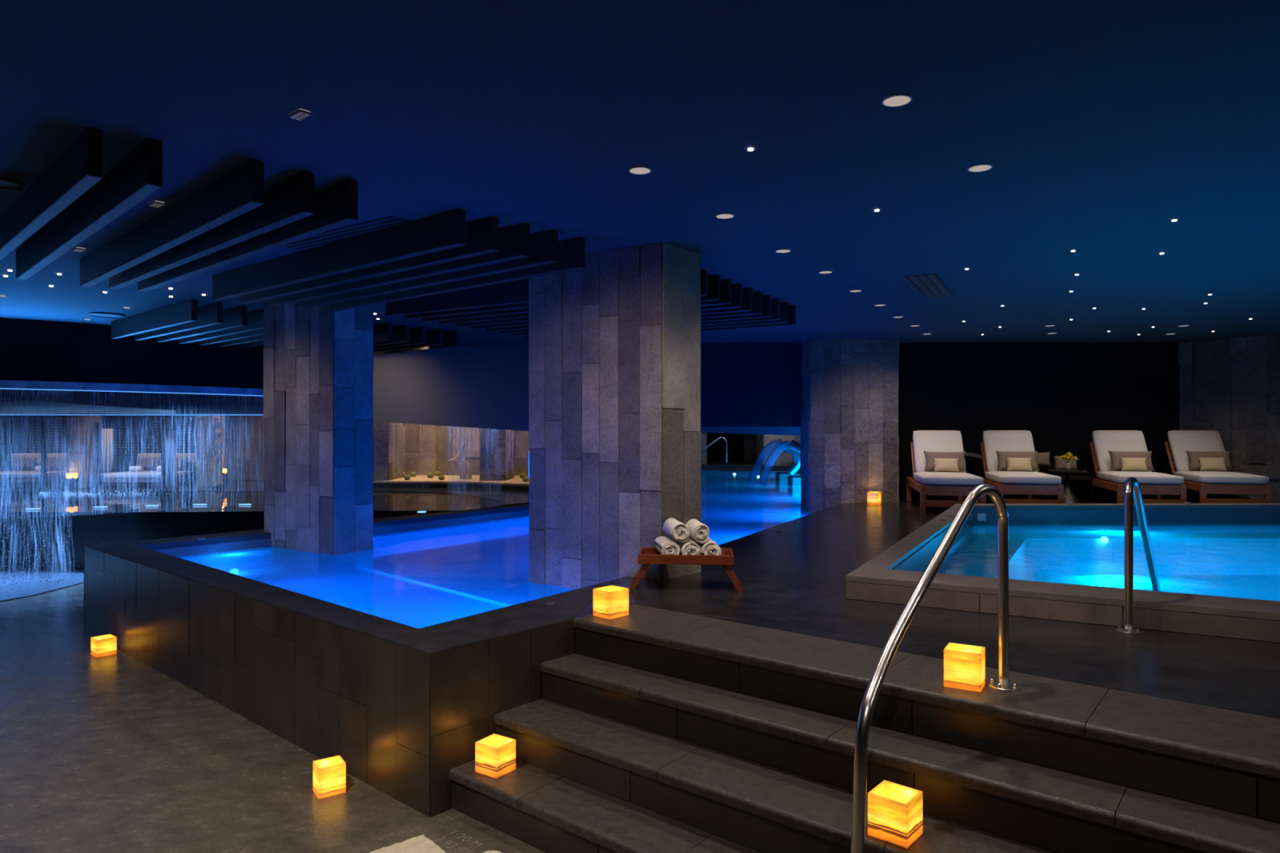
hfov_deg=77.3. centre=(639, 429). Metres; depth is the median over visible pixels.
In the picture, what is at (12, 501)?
water
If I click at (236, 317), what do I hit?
ceiling beam
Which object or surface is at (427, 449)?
wall
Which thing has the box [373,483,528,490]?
ledge
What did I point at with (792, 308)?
ceiling beam
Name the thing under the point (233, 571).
lamp
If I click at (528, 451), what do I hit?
post
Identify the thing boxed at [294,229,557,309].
ceiling beam
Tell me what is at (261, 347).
ceiling beam
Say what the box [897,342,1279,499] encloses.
wall
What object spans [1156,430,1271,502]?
sun lounger
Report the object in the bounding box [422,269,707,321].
ceiling beam
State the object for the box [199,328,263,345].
ceiling beam
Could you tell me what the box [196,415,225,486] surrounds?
stone pier
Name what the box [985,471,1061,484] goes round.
seat cushion
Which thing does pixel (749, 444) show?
wall
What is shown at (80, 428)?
stone pier
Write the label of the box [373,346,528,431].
wall
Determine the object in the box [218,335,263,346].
ceiling beam
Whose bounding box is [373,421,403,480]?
stone pier
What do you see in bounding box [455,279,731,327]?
ceiling beam
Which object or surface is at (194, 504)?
lamp
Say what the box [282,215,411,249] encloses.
ceiling vent
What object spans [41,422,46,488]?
post
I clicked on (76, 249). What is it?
recessed light
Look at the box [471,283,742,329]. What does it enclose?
ceiling beam
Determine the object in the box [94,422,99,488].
post
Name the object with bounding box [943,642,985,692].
lantern
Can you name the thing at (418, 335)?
ceiling beam
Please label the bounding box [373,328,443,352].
ceiling beam
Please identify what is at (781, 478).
plinth
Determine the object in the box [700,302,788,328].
ceiling beam
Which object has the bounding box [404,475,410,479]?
barrel cactus
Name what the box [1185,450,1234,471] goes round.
cushion
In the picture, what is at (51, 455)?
cushion
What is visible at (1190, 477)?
seat cushion
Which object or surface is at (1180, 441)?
cushion
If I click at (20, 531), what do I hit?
pool
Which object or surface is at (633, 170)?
diffuser
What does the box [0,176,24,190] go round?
ceiling speaker
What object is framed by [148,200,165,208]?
recessed light
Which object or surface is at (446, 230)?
ceiling beam
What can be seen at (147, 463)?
cushion
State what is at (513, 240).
ceiling beam
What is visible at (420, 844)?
stone slab
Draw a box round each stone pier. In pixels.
[66,415,102,488]
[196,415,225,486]
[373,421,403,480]
[479,427,514,480]
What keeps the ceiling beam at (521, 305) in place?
attached to the ceiling
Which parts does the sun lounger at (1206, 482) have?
leg, backrest, rail, leg, rail, leg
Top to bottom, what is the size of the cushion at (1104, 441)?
0.565 m
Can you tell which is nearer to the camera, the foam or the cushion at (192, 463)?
the foam
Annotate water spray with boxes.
[0,551,84,589]
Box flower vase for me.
[1057,452,1079,470]
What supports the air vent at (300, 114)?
in the ceiling
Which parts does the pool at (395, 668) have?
coping cap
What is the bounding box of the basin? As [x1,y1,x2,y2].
[0,569,84,601]
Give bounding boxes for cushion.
[10,457,37,470]
[11,453,47,470]
[46,457,67,470]
[47,453,66,470]
[136,457,160,469]
[137,453,160,470]
[176,453,196,470]
[177,457,189,470]
[912,430,965,472]
[913,471,983,485]
[923,451,967,471]
[933,457,959,471]
[982,430,1037,471]
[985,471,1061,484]
[995,450,1039,471]
[1005,457,1032,471]
[1036,452,1050,466]
[1053,455,1077,470]
[1092,430,1151,471]
[1096,471,1184,484]
[1107,450,1155,471]
[1119,457,1147,471]
[1167,430,1231,471]
[1173,471,1269,484]
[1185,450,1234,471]
[1198,457,1227,471]
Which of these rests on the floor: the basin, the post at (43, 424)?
the basin
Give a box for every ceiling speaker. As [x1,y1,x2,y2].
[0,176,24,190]
[88,311,125,318]
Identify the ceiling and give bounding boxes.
[0,0,1279,346]
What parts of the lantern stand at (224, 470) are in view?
leg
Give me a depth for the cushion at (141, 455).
14.02 m
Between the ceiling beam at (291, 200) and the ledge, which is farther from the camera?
the ledge
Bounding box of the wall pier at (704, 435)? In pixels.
[701,432,706,464]
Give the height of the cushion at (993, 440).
0.565 m
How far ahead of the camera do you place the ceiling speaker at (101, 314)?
8.22 m
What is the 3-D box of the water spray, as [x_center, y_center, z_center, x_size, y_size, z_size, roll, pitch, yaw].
[-6.714,1.480,8.414,0.945,0.328,2.801,0,0,41]
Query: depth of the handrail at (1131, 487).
3.79 m
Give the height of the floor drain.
0.006 m
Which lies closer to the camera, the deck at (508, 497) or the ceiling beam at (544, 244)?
the ceiling beam at (544, 244)
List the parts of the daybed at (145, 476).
leg, mattress, frame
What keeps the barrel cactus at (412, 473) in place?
on the sand
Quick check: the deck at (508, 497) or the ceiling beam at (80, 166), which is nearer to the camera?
the ceiling beam at (80, 166)
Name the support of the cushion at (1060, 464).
on the bench
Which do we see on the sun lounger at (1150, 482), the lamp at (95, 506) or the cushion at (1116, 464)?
the cushion at (1116, 464)
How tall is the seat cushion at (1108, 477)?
0.119 m
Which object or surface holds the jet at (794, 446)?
on the pool at (395, 668)
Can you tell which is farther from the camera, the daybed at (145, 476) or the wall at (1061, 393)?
the daybed at (145, 476)
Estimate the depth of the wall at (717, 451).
25.00 m
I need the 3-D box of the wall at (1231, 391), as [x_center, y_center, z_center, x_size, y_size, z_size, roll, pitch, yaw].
[8.491,-0.118,8.596,0.080,2.145,5.275,0,0,-25]
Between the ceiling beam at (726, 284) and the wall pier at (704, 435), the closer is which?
the ceiling beam at (726, 284)
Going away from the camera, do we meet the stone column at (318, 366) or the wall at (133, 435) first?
the stone column at (318, 366)
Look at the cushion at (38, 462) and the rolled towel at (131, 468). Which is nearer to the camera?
the rolled towel at (131, 468)
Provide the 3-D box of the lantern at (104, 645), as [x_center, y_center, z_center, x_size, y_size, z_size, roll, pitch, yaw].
[-3.966,1.594,5.915,0.130,0.125,0.127,0,0,39]
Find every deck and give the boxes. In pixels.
[0,480,528,506]
[572,499,1279,719]
[701,459,799,479]
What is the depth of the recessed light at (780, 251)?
5.32 m
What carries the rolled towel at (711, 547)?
on the folding tray table at (647, 556)
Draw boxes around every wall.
[0,317,263,388]
[0,389,263,414]
[0,415,196,480]
[224,415,529,479]
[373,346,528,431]
[700,342,802,435]
[706,432,753,459]
[743,433,756,462]
[756,434,799,479]
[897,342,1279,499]
[1177,333,1279,502]
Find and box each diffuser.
[630,167,649,173]
[776,249,790,253]
[819,271,831,273]
[883,96,910,106]
[968,164,991,171]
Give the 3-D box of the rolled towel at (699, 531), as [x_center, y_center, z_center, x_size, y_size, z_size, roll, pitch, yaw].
[0.347,0.614,4.865,0.111,0.118,0.289,0,0,-7]
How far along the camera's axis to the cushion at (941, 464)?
9.83 m
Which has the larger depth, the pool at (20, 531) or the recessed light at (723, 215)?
the pool at (20, 531)
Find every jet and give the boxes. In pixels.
[747,439,799,483]
[757,440,799,485]
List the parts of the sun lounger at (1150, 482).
backrest, rail, leg, rail, leg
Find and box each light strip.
[0,387,263,396]
[0,413,263,415]
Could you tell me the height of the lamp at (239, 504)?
0.012 m
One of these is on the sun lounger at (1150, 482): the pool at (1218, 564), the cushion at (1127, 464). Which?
the cushion at (1127, 464)
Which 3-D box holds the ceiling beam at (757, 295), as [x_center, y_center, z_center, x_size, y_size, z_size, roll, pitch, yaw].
[-0.204,-1.099,7.627,2.890,0.190,0.051,0,0,30]
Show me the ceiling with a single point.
(1100, 125)
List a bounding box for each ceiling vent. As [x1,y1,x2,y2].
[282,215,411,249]
[904,273,953,298]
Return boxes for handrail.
[701,436,727,463]
[850,484,1020,852]
[1116,476,1160,634]
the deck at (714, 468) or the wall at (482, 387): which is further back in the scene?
the deck at (714, 468)
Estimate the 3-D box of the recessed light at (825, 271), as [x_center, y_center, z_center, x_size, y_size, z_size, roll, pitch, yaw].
[1.401,-1.190,6.038,0.106,0.004,0.106,0,0,0]
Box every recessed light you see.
[71,247,85,252]
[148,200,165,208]
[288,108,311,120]
[628,166,651,174]
[715,213,734,218]
[774,248,791,253]
[818,270,832,273]
[848,289,862,292]
[881,93,912,106]
[967,164,992,172]
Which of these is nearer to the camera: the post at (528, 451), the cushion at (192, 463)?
the post at (528, 451)
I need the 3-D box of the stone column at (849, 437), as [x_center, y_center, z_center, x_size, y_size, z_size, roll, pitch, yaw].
[2.806,0.222,10.764,1.194,2.830,0.572,0,0,0]
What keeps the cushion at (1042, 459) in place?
on the bench
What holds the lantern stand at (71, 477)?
on the pool at (20, 531)
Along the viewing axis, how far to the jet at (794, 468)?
16.87 m
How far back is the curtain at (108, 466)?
13.58 m
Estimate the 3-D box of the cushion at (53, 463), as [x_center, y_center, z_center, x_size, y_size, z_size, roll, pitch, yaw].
[-10.129,0.587,13.911,0.410,0.216,0.150,0,0,0]
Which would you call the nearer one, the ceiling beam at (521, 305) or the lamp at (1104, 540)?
the ceiling beam at (521, 305)
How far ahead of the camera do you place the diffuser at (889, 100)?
2.89 m
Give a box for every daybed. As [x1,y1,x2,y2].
[0,453,66,488]
[99,453,196,488]
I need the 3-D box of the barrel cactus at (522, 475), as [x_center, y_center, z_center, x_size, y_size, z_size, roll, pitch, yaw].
[-2.080,0.814,14.238,0.120,0.103,0.120,0,0,39]
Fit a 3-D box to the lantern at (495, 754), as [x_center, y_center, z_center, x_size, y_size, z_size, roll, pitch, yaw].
[-0.628,1.417,3.477,0.129,0.130,0.118,0,0,33]
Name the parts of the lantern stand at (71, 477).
leg, leg, leg, leg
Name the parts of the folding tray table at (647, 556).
leg, rail, rail, rail, leg, leg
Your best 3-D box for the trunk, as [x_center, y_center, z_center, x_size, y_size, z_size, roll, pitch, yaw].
[-6.965,0.363,13.203,0.218,1.146,0.218,0,0,0]
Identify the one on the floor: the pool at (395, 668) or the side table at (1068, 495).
the pool at (395, 668)
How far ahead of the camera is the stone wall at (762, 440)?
20.97 m
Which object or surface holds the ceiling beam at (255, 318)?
attached to the ceiling
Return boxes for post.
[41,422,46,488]
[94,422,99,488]
[160,422,165,488]
[527,450,529,481]
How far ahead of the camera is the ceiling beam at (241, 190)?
4.15 m
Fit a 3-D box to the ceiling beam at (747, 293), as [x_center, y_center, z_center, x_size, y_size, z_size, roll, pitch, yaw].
[-0.314,-1.099,7.441,2.890,0.190,0.051,0,0,30]
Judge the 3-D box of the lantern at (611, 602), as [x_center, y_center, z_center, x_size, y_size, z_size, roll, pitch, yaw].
[-0.150,0.887,4.127,0.126,0.138,0.138,0,0,44]
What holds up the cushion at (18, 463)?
on the daybed at (20, 476)
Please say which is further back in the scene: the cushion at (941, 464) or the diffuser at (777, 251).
the cushion at (941, 464)
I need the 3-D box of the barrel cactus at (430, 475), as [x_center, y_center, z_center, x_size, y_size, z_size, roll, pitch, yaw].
[-3.732,0.811,14.238,0.126,0.108,0.126,0,0,-30]
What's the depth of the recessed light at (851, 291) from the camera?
6.85 m
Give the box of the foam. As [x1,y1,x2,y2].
[38,488,154,498]
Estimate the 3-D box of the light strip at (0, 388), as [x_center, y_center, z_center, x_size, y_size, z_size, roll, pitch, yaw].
[-6.869,-0.438,8.710,6.544,0.010,0.567,0,0,-39]
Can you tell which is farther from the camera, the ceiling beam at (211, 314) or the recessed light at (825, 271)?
the ceiling beam at (211, 314)
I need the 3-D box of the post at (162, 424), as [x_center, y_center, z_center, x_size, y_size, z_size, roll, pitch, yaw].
[-7.714,0.416,12.955,0.050,1.080,0.050,0,0,0]
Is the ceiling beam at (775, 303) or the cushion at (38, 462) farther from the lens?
the cushion at (38, 462)
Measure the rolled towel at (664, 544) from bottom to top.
0.109 m
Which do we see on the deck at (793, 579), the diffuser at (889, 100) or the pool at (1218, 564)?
the pool at (1218, 564)
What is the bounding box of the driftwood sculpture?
[447,440,471,479]
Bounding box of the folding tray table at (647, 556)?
[629,546,742,591]
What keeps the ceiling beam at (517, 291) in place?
attached to the ceiling
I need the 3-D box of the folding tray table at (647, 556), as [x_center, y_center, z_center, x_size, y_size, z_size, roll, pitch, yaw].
[0.280,0.850,4.870,0.676,0.223,0.300,0,0,4]
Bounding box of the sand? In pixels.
[373,475,529,485]
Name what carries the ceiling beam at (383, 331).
attached to the ceiling
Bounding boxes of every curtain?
[102,428,114,484]
[164,430,177,487]
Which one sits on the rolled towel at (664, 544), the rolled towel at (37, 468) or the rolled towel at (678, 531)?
the rolled towel at (678, 531)
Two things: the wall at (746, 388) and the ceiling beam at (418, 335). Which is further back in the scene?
the wall at (746, 388)
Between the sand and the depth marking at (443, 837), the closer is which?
the depth marking at (443, 837)
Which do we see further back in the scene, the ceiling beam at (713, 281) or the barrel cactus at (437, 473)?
the barrel cactus at (437, 473)
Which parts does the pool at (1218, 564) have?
inlet plate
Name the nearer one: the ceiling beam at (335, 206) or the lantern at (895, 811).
the lantern at (895, 811)
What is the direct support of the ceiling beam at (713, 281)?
attached to the ceiling
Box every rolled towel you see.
[34,466,50,471]
[128,466,143,471]
[653,536,679,555]
[662,518,689,542]
[675,537,701,555]
[685,519,710,543]
[695,538,721,555]
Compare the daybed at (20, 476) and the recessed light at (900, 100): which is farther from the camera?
the daybed at (20, 476)
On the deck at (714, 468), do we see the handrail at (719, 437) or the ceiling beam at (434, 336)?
the handrail at (719, 437)
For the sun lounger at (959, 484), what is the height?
0.950 m
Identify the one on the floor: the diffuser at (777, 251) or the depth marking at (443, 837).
the depth marking at (443, 837)
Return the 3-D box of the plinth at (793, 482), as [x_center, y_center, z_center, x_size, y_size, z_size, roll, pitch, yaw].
[3.169,1.276,15.850,0.390,0.700,0.500,0,0,0]
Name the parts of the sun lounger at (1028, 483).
backrest, rail, leg, leg, rail, leg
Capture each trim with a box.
[0,380,263,395]
[0,398,177,413]
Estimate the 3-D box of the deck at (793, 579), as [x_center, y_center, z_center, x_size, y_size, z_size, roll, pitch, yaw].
[5.079,0.987,5.199,10.841,0.060,13.601,0,0,0]
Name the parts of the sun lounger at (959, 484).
leg, rail, leg, backrest, rail, leg, leg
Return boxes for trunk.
[209,417,225,486]
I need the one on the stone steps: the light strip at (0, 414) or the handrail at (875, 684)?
the handrail at (875, 684)
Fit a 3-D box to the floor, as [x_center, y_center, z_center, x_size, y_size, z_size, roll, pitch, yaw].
[-1.500,1.706,8.000,27.000,0.100,24.000,0,0,0]
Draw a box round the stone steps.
[448,604,1279,852]
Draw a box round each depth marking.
[434,836,473,852]
[449,830,484,848]
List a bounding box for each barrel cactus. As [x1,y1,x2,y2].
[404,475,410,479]
[409,471,416,476]
[426,472,433,478]
[434,471,440,475]
[438,475,444,479]
[520,472,526,478]
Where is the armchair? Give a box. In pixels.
[947,452,1022,502]
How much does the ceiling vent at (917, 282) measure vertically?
0.008 m
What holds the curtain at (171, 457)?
hanging from the post at (162, 424)
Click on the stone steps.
(602, 736)
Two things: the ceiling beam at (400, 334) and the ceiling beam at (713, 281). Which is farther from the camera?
the ceiling beam at (400, 334)
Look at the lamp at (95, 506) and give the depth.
9.87 m
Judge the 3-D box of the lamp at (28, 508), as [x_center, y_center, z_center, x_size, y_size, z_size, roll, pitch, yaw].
[-7.313,0.951,9.640,0.143,0.012,0.060,0,0,0]
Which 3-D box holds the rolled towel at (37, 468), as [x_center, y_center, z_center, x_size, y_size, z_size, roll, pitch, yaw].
[-10.191,0.661,13.647,0.210,0.094,0.096,0,0,0]
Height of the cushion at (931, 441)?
0.565 m
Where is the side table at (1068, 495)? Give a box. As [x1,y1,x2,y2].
[1048,469,1087,503]
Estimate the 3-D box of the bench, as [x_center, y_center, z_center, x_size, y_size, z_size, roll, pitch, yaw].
[5.458,0.784,10.650,1.331,0.345,0.400,0,0,0]
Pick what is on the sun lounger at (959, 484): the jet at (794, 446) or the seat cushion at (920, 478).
the seat cushion at (920, 478)
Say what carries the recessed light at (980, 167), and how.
in the ceiling
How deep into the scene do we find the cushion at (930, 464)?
9.94 m
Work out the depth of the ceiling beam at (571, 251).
5.44 m
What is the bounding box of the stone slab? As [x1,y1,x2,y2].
[368,835,445,852]
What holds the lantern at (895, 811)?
on the stone steps
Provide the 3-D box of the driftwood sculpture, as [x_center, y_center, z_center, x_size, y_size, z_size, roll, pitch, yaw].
[-3.153,0.546,14.012,0.420,0.726,0.212,0,0,-7]
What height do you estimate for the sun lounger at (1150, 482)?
0.950 m
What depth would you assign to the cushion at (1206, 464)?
10.04 m
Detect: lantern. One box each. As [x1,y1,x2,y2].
[90,634,116,657]
[312,755,346,799]
[475,733,515,778]
[592,585,628,619]
[866,491,880,505]
[867,780,922,848]
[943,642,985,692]
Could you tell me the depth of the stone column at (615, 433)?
5.33 m
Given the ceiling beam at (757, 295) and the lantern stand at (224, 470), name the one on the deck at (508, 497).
the lantern stand at (224, 470)
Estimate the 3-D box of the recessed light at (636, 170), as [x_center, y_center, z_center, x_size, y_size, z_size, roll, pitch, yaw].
[0.000,-1.190,3.672,0.106,0.004,0.106,0,0,0]
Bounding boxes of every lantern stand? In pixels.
[65,472,78,492]
[222,468,227,486]
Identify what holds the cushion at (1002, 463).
on the sun lounger at (1028, 483)
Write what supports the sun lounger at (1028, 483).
on the deck at (793, 579)
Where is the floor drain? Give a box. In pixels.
[482,850,502,852]
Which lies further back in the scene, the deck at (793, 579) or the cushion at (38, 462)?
the cushion at (38, 462)
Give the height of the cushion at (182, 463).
0.216 m
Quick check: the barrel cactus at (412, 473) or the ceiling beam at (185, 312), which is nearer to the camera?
the ceiling beam at (185, 312)
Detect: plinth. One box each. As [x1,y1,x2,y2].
[775,472,799,491]
[787,475,801,497]
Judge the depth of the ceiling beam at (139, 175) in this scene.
3.85 m
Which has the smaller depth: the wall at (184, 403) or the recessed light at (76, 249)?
the recessed light at (76, 249)
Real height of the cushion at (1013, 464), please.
0.169 m
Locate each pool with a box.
[0,505,507,569]
[84,471,801,817]
[845,502,1279,642]
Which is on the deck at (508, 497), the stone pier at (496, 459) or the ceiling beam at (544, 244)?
the stone pier at (496, 459)
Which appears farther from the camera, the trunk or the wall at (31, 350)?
the trunk
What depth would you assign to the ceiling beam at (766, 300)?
7.16 m
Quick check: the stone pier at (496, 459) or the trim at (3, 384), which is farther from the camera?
the stone pier at (496, 459)
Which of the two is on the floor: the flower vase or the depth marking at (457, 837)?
the depth marking at (457, 837)
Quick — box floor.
[0,582,1278,852]
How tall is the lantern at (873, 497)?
0.155 m
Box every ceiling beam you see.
[0,127,103,260]
[15,137,162,279]
[80,159,264,287]
[108,170,314,289]
[111,299,196,338]
[134,302,222,340]
[137,178,358,292]
[156,305,247,342]
[177,308,263,343]
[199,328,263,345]
[212,208,466,301]
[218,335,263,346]
[238,340,263,348]
[240,215,498,303]
[257,345,263,350]
[267,222,529,306]
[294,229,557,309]
[321,236,585,312]
[373,322,391,342]
[373,324,409,346]
[373,326,426,349]
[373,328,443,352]
[373,330,458,355]
[386,278,528,316]
[404,302,528,319]
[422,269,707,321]
[439,274,719,324]
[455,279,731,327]
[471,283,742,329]
[485,287,752,332]
[499,291,762,333]
[512,294,771,336]
[525,298,780,337]
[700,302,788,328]
[700,304,795,331]
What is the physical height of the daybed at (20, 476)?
0.550 m
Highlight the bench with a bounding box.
[1009,475,1103,502]
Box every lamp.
[25,507,40,509]
[93,506,107,507]
[192,503,207,505]
[230,568,238,573]
[238,503,251,505]
[1100,536,1108,543]
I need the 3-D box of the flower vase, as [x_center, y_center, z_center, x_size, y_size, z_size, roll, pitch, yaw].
[5.407,0.394,10.082,0.247,0.223,0.164,0,0,-15]
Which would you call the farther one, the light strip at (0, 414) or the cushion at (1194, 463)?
the light strip at (0, 414)
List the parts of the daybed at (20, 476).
frame, mattress, leg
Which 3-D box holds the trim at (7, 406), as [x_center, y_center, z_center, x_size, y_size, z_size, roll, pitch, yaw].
[-8.481,-0.369,12.310,2.686,0.240,0.060,0,0,0]
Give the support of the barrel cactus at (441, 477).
on the sand
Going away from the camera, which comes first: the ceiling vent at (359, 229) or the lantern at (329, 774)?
the lantern at (329, 774)
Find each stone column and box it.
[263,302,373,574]
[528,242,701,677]
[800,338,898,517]
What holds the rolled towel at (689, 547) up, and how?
on the folding tray table at (647, 556)
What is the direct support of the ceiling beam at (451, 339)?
attached to the ceiling
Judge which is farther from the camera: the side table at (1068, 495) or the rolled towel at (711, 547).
the side table at (1068, 495)
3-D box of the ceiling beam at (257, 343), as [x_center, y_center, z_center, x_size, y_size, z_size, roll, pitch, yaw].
[-4.064,-1.099,9.108,2.241,0.190,0.051,0,0,41]
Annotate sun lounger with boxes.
[906,430,986,513]
[980,430,1063,503]
[1088,430,1186,508]
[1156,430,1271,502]
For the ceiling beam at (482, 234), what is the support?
attached to the ceiling
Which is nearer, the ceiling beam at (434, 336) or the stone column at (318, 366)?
the stone column at (318, 366)
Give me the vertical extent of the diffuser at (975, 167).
0.002 m

